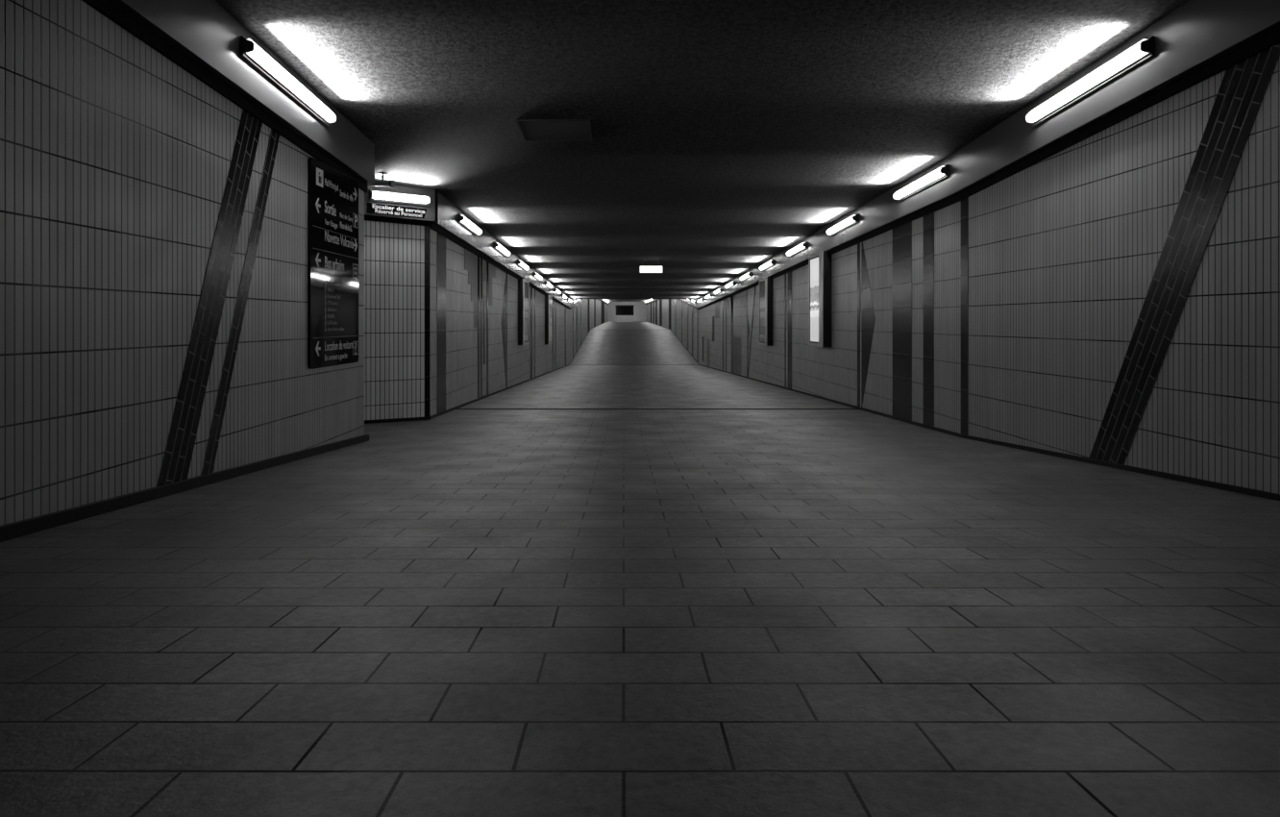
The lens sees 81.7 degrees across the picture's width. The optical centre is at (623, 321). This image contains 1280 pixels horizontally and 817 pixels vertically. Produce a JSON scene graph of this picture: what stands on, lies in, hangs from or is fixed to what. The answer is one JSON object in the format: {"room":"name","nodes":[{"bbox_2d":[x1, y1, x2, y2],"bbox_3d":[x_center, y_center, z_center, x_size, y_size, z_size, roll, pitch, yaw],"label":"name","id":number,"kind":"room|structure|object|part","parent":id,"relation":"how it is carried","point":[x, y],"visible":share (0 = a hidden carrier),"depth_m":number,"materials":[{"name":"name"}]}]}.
{"room":"pedestrian underpass","nodes":[
{"label":"pedestrian underpass","id":0,"kind":"room"},
{"bbox_2d":[0,0,364,525],"bbox_3d":[-3.881,-0.566,0.585,3.439,3.235,11.170,0,0,0],"label":"wall","id":1,"kind":"structure","parent":0,"point":[154,229],"depth_m":3.28,"materials":[{"name":"tile"}]},
{"bbox_2d":[0,434,369,541],"bbox_3d":[-2.160,0.619,0.605,0.050,0.809,11.210,0,0,0],"label":"baseboard","id":2,"kind":"structure","parent":1,"relation":"attached to","point":[26,527],"depth_m":3.31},
{"bbox_2d":[81,0,368,192],"bbox_3d":[-2.165,-1.460,0.600,0.040,0.750,11.200,0,0,0],"label":"trim","id":3,"kind":"structure","parent":1,"relation":"attached to","point":[107,9],"depth_m":3.78,"materials":[{"name":"black metal"}]},
{"bbox_2d":[107,0,374,185],"bbox_3d":[-2.135,-1.662,0.600,0.100,1.039,11.200,0,0,0],"label":"soffit","id":4,"kind":"structure","parent":1,"relation":"attached to","point":[204,32],"depth_m":4.01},
{"bbox_2d":[239,35,336,126],"bbox_3d":[-2.046,-1.461,4.600,0.078,0.184,1.176,0,0,0],"label":"wall lamp","id":5,"kind":"object","parent":1,"relation":"attached to","point":[250,51],"visible":1,"depth_m":4.43,"materials":[{"name":"white plastic"}]},
{"bbox_2d":[307,157,358,369],"bbox_3d":[-2.151,-0.406,5.525,0.021,1.455,0.920,0,0,0],"label":"direction sign","id":6,"kind":"object","parent":1,"relation":"attached to","point":[332,196],"visible":1,"depth_m":5.42,"materials":[{"name":"black metal"}]},
{"bbox_2d":[364,220,430,419],"bbox_3d":[-3.797,-0.168,7.404,3.578,2.571,0.510,0,0,-12],"label":"wall","id":7,"kind":"structure","parent":0,"point":[397,257],"depth_m":7.81,"materials":[{"name":"tile"}]},
{"bbox_2d":[367,202,426,218],"bbox_3d":[-2.349,-1.159,7.739,0.667,0.115,0.010,0,0,-37],"label":"sign","id":8,"kind":"object","parent":7,"relation":"attached to","point":[378,209],"visible":1,"depth_m":7.72,"materials":[{"name":"black plastic"}]},
{"bbox_2d":[364,416,430,423],"bbox_3d":[-2.600,1.044,7.645,1.250,0.087,0.020,0,0,-36],"label":"baseboard","id":9,"kind":"structure","parent":7,"relation":"attached to","point":[426,417],"depth_m":7.79,"materials":[{"name":"black tile"}]},
{"bbox_2d":[364,215,431,226],"bbox_3d":[-2.594,-1.069,7.649,1.265,0.071,0.020,0,0,-36],"label":"trim","id":10,"kind":"structure","parent":7,"relation":"attached to","point":[366,217],"depth_m":7.79,"materials":[{"name":"black metal"}]},
{"bbox_2d":[364,183,435,221],"bbox_3d":[-2.571,-1.268,7.630,1.280,0.370,0.080,0,0,-36],"label":"trim","id":11,"kind":"structure","parent":7,"relation":"attached to","point":[430,216],"depth_m":7.80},
{"bbox_2d":[369,189,431,205],"bbox_3d":[-2.322,-1.296,7.712,0.632,0.108,0.078,0,0,-36],"label":"wall lamp","id":12,"kind":"object","parent":7,"relation":"attached to","point":[374,195],"visible":1,"depth_m":7.69,"materials":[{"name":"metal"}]},
{"bbox_2d":[372,191,429,203],"bbox_3d":[-2.311,-1.296,7.698,0.604,0.072,0.042,0,0,-36],"label":"diffuser","id":13,"kind":"object","parent":12,"relation":"attached to","point":[381,196],"depth_m":7.69,"materials":[{"name":"white plastic"}]},
{"bbox_2d":[432,189,438,222],"bbox_3d":[-2.037,-1.254,8.001,0.030,0.360,0.064,0,0,-36],"label":"trim","id":14,"kind":"structure","parent":7,"relation":"attached to","point":[436,190],"depth_m":7.98,"materials":[{"name":"black metal"}]},
{"bbox_2d":[430,228,607,416],"bbox_3d":[-2.118,-0.465,52.500,0.004,4.400,89.000,0,0,0],"label":"wall","id":15,"kind":"structure","parent":0,"point":[476,353],"depth_m":11.14,"materials":[{"name":"tile"}]},
{"bbox_2d":[457,213,482,236],"bbox_3d":[-2.001,-1.260,9.680,0.078,0.108,1.172,0,-2,0],"label":"wall lamp","id":16,"kind":"object","parent":15,"relation":"attached to","point":[462,220],"visible":1,"depth_m":9.50,"materials":[{"name":"white plastic"}]},
{"bbox_2d":[461,217,481,234],"bbox_3d":[-1.983,-1.260,9.680,0.042,0.072,1.144,0,-2,0],"label":"diffuser","id":17,"kind":"object","parent":16,"relation":"attached to","point":[466,223],"depth_m":9.62,"materials":[{"name":"white plastic"}]},
{"bbox_2d":[493,241,510,257],"bbox_3d":[-2.001,-1.194,12.220,0.078,0.108,1.172,0,-2,0],"label":"wall lamp","id":18,"kind":"object","parent":15,"relation":"attached to","point":[497,246],"visible":1,"depth_m":12.02,"materials":[{"name":"white plastic"}]},
{"bbox_2d":[496,244,510,255],"bbox_3d":[-1.983,-1.194,12.220,0.042,0.072,1.144,0,-2,0],"label":"diffuser","id":19,"kind":"object","parent":18,"relation":"attached to","point":[500,248],"depth_m":12.15,"materials":[{"name":"white plastic"}]},
{"bbox_2d":[430,222,607,309],"bbox_3d":[-2.120,-1.396,52.525,0.040,1.839,88.950,0,0,0],"label":"trim","id":20,"kind":"structure","parent":15,"relation":"attached to","point":[433,227],"depth_m":10.74,"materials":[{"name":"black metal"}]},
{"bbox_2d":[430,320,607,418],"bbox_3d":[-2.123,0.791,52.525,0.034,1.830,88.950,0,0,0],"label":"baseboard","id":21,"kind":"structure","parent":15,"relation":"attached to","point":[498,391],"depth_m":11.54,"materials":[{"name":"black tile"}]},
{"bbox_2d":[431,192,608,308],"bbox_3d":[-2.090,-1.599,52.525,0.100,2.128,88.950,0,0,0],"label":"trim","id":22,"kind":"structure","parent":15,"relation":"attached to","point":[448,211],"depth_m":11.02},
{"bbox_2d":[516,259,528,270],"bbox_3d":[-2.001,-1.127,14.760,0.078,0.108,1.172,0,-2,0],"label":"wall lamp","id":23,"kind":"object","parent":15,"relation":"attached to","point":[520,263],"visible":1,"depth_m":14.49,"materials":[{"name":"white plastic"}]},
{"bbox_2d":[519,261,528,270],"bbox_3d":[-1.983,-1.127,14.760,0.042,0.072,1.144,0,-2,0],"label":"diffuser","id":24,"kind":"object","parent":23,"relation":"attached to","point":[522,264],"depth_m":14.70,"materials":[{"name":"white plastic"}]},
{"bbox_2d":[517,278,529,344],"bbox_3d":[-2.065,-0.202,15.295,0.110,1.330,0.910,0,0,0],"label":"case","id":25,"kind":"object","parent":15,"relation":"attached to","point":[523,284],"visible":1,"depth_m":14.84,"materials":[{"name":"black metal"}]},
{"bbox_3d":[-2.016,-0.202,15.295,0.012,1.330,0.910,0,0,0],"label":"frame","id":26,"kind":"part","parent":25,"relation":"part of","materials":[{"name":"silver metal"}]},
{"bbox_2d":[524,282,528,341],"bbox_3d":[-2.020,-0.202,15.367,0.004,1.200,0.635,0,0,0],"label":"poster","id":27,"kind":"object","parent":25,"relation":"attached to","point":[526,283],"depth_m":15.37,"materials":[{"name":"grey paper"}]},
{"bbox_2d":[533,271,541,280],"bbox_3d":[-2.001,-1.060,17.300,0.078,0.108,1.172,0,-2,0],"label":"wall lamp","id":28,"kind":"object","parent":15,"relation":"attached to","point":[535,275],"visible":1,"depth_m":17.02,"materials":[{"name":"white plastic"}]},
{"bbox_2d":[544,295,552,344],"bbox_3d":[-2.065,-0.062,20.400,0.110,1.335,1.000,0,0,0],"label":"case","id":29,"kind":"object","parent":15,"relation":"attached to","point":[548,298],"visible":0.99,"depth_m":19.90,"materials":[{"name":"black metal"}]},
{"bbox_2d":[549,297,551,341],"bbox_3d":[-2.020,-0.062,20.473,0.004,1.205,0.725,0,0,0],"label":"poster","id":30,"kind":"object","parent":29,"relation":"attached to","point":[550,298],"depth_m":20.45,"materials":[{"name":"grey paper"}]},
{"bbox_3d":[-2.016,-0.062,20.400,0.012,1.335,1.000,0,0,0],"label":"frame","id":31,"kind":"part","parent":29,"relation":"part of","materials":[{"name":"silver metal"}]},
{"bbox_2d":[544,280,552,288],"bbox_3d":[-2.001,-0.993,19.840,0.078,0.108,1.172,0,-2,0],"label":"wall lamp","id":32,"kind":"object","parent":15,"relation":"attached to","point":[547,283],"visible":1,"depth_m":19.52,"materials":[{"name":"white plastic"}]},
{"bbox_2d":[607,301,646,320],"bbox_3d":[0.400,-1.329,97.000,5.330,2.671,0.001,0,0,0],"label":"wall","id":33,"kind":"structure","parent":0,"point":[640,307],"depth_m":97.00,"materials":[{"name":"paint"}]},
{"bbox_2d":[0,320,1279,816],"bbox_3d":[-1.268,0.791,46.000,8.665,1.770,102.000,0,0,0],"label":"floor","id":34,"kind":"structure","parent":0,"point":[456,612],"depth_m":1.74,"materials":[{"name":"tile"}]},
{"bbox_2d":[615,304,634,321],"bbox_3d":[0.120,-1.001,88.790,2.240,2.020,1.620,0,0,0],"label":"kiosk","id":35,"kind":"object","parent":34,"relation":"on","point":[624,312],"visible":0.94,"depth_m":88.06,"materials":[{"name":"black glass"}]},
{"bbox_2d":[615,315,633,321],"bbox_3d":[0.120,-0.391,88.800,2.160,0.800,1.600,0,0,0],"label":"wall","id":36,"kind":"structure","parent":35,"relation":"on","point":[619,318],"depth_m":87.99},
{"bbox_2d":[569,364,699,365],"bbox_3d":[0.422,1.681,28.900,5.045,0.026,0.140,0,0,0],"label":"trim","id":37,"kind":"structure","parent":34,"relation":"on","point":[570,364],"depth_m":28.89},
{"bbox_2d":[456,408,858,409],"bbox_3d":[0.422,1.104,9.310,5.045,0.027,0.140,0,0,0],"label":"trim","id":38,"kind":"structure","parent":34,"relation":"on","point":[456,408],"depth_m":9.29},
{"bbox_2d":[215,0,1188,301],"bbox_3d":[-1.268,-1.875,46.000,8.665,1.980,102.000,0,0,0],"label":"ceiling","id":39,"kind":"structure","parent":0,"point":[726,135],"depth_m":5.08,"materials":[{"name":"paint"}]},
{"bbox_2d":[373,172,394,187],"bbox_3d":[-2.357,-1.383,7.249,0.235,0.143,0.081,0,0,15],"label":"security camera","id":40,"kind":"object","parent":39,"relation":"attached to","point":[378,183],"visible":0.94,"depth_m":7.22,"materials":[{"name":"metal"}]},
{"bbox_2d":[389,179,394,187],"bbox_3d":[-2.260,-1.347,7.217,0.030,0.071,0.071,0,0,13],"label":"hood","id":41,"kind":"object","parent":40,"relation":"attached to","point":[391,183],"depth_m":7.20,"materials":[{"name":"black metal"}]},
{"bbox_2d":[516,119,591,140],"bbox_3d":[-0.535,-1.509,5.830,0.554,0.044,0.484,0,0,0],"label":"ceiling hatch","id":42,"kind":"object","parent":39,"relation":"attached to","point":[530,129],"visible":1,"depth_m":5.79,"materials":[{"name":"grey paint"}]},
{"bbox_2d":[640,260,662,272],"bbox_3d":[0.555,-1.124,15.045,0.456,0.252,0.090,0,0,0],"label":"sign","id":43,"kind":"object","parent":39,"relation":"hanging from","point":[643,269],"visible":1,"depth_m":15.00,"materials":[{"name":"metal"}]},
{"bbox_2d":[646,42,1279,493],"bbox_3d":[2.963,-0.465,46.000,0.004,4.400,102.000,0,0,0],"label":"wall","id":44,"kind":"structure","parent":0,"point":[1114,297],"depth_m":4.69,"materials":[{"name":"tile"}]},
{"bbox_2d":[725,280,734,288],"bbox_3d":[2.846,-0.993,19.840,0.078,0.108,1.172,0,-2,0],"label":"wall lamp","id":45,"kind":"object","parent":44,"relation":"attached to","point":[731,283],"visible":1,"depth_m":19.65,"materials":[{"name":"white plastic"}]},
{"bbox_2d":[739,271,751,280],"bbox_3d":[2.846,-1.060,17.300,0.078,0.108,1.172,0,-2,0],"label":"wall lamp","id":46,"kind":"object","parent":44,"relation":"attached to","point":[748,275],"visible":1,"depth_m":17.10,"materials":[{"name":"white plastic"}]},
{"bbox_2d":[759,277,773,345],"bbox_3d":[2.902,-0.207,15.110,0.125,1.354,0.880,0,0,0],"label":"case","id":47,"kind":"object","parent":44,"relation":"attached to","point":[766,284],"visible":1,"depth_m":14.73,"materials":[{"name":"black metal"}]},
{"bbox_2d":[760,281,764,342],"bbox_3d":[2.850,-0.207,15.182,0.004,1.224,0.605,0,0,0],"label":"poster","id":48,"kind":"object","parent":47,"relation":"attached to","point":[762,283],"depth_m":15.18,"materials":[{"name":"grey paper"}]},
{"bbox_3d":[2.846,-0.207,15.110,0.012,1.354,0.880,0,0,0],"label":"frame","id":49,"kind":"part","parent":47,"relation":"part of","materials":[{"name":"silver metal"}]},
{"bbox_2d":[759,259,774,270],"bbox_3d":[2.846,-1.127,14.760,0.078,0.108,1.172,0,-2,0],"label":"wall lamp","id":50,"kind":"object","parent":44,"relation":"attached to","point":[770,263],"visible":1,"depth_m":14.59,"materials":[{"name":"white plastic"}]},
{"bbox_2d":[759,261,770,270],"bbox_3d":[2.828,-1.127,14.760,0.042,0.072,1.144,0,-2,0],"label":"diffuser","id":51,"kind":"object","parent":50,"relation":"attached to","point":[767,265],"depth_m":14.77,"materials":[{"name":"white plastic"}]},
{"bbox_2d":[786,241,807,257],"bbox_3d":[2.846,-1.194,12.220,0.078,0.108,1.172,0,-2,0],"label":"wall lamp","id":52,"kind":"object","parent":44,"relation":"attached to","point":[803,245],"visible":1,"depth_m":12.06,"materials":[{"name":"white plastic"}]},
{"bbox_2d":[786,244,804,255],"bbox_3d":[2.828,-1.194,12.220,0.042,0.072,1.144,0,-2,0],"label":"diffuser","id":53,"kind":"object","parent":52,"relation":"attached to","point":[800,247],"depth_m":12.15,"materials":[{"name":"white plastic"}]},
{"bbox_2d":[808,250,831,346],"bbox_3d":[2.900,-0.327,10.950,0.130,1.366,0.800,0,0,0],"label":"case","id":54,"kind":"object","parent":44,"relation":"attached to","point":[819,263],"visible":1,"depth_m":10.68,"materials":[{"name":"white glass"}]},
{"bbox_2d":[810,257,818,342],"bbox_3d":[2.845,-0.327,11.023,0.004,1.236,0.525,0,0,0],"label":"poster","id":55,"kind":"object","parent":54,"relation":"attached to","point":[814,261],"depth_m":11.03,"materials":[{"name":"white paper"}]},
{"bbox_3d":[2.841,-0.327,10.950,0.012,1.366,0.800,0,0,0],"label":"frame","id":56,"kind":"part","parent":54,"relation":"part of","materials":[{"name":"silver metal"}]},
{"bbox_2d":[826,213,858,236],"bbox_3d":[2.846,-1.260,9.680,0.078,0.108,1.172,0,-2,0],"label":"wall lamp","id":57,"kind":"object","parent":44,"relation":"attached to","point":[851,220],"visible":1,"depth_m":9.54,"materials":[{"name":"white plastic"}]},
{"bbox_2d":[827,216,854,234],"bbox_3d":[2.828,-1.260,9.680,0.042,0.072,1.144,0,-2,0],"label":"diffuser","id":58,"kind":"object","parent":57,"relation":"attached to","point":[843,225],"depth_m":9.61,"materials":[{"name":"white plastic"}]},
{"bbox_2d":[892,164,949,201],"bbox_3d":[2.846,-1.327,7.140,0.078,0.108,1.172,0,-2,0],"label":"wall lamp","id":59,"kind":"object","parent":44,"relation":"attached to","point":[941,173],"visible":1,"depth_m":7.00,"materials":[{"name":"white plastic"}]},
{"bbox_2d":[645,0,1279,308],"bbox_3d":[2.935,-1.599,46.000,0.100,2.128,102.000,0,0,0],"label":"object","id":60,"kind":"structure","parent":44,"relation":"attached to","point":[1197,34],"depth_m":4.75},
{"bbox_2d":[646,27,1279,309],"bbox_3d":[2.965,-1.396,46.000,0.040,1.839,102.000,0,0,0],"label":"trim","id":61,"kind":"structure","parent":44,"relation":"attached to","point":[1271,38],"depth_m":4.61,"materials":[{"name":"black metal"}]},
{"bbox_2d":[646,320,1279,501],"bbox_3d":[2.968,0.791,46.000,0.034,1.830,102.000,0,0,0],"label":"baseboard","id":62,"kind":"structure","parent":44,"relation":"attached to","point":[1214,484],"depth_m":4.73,"materials":[{"name":"black tile"}]},
{"bbox_2d":[1024,35,1156,126],"bbox_3d":[2.846,-1.461,4.600,0.078,0.184,1.176,0,0,0],"label":"wall lamp","id":63,"kind":"object","parent":44,"relation":"attached to","point":[1144,50],"visible":1,"depth_m":4.44,"materials":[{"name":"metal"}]}
]}

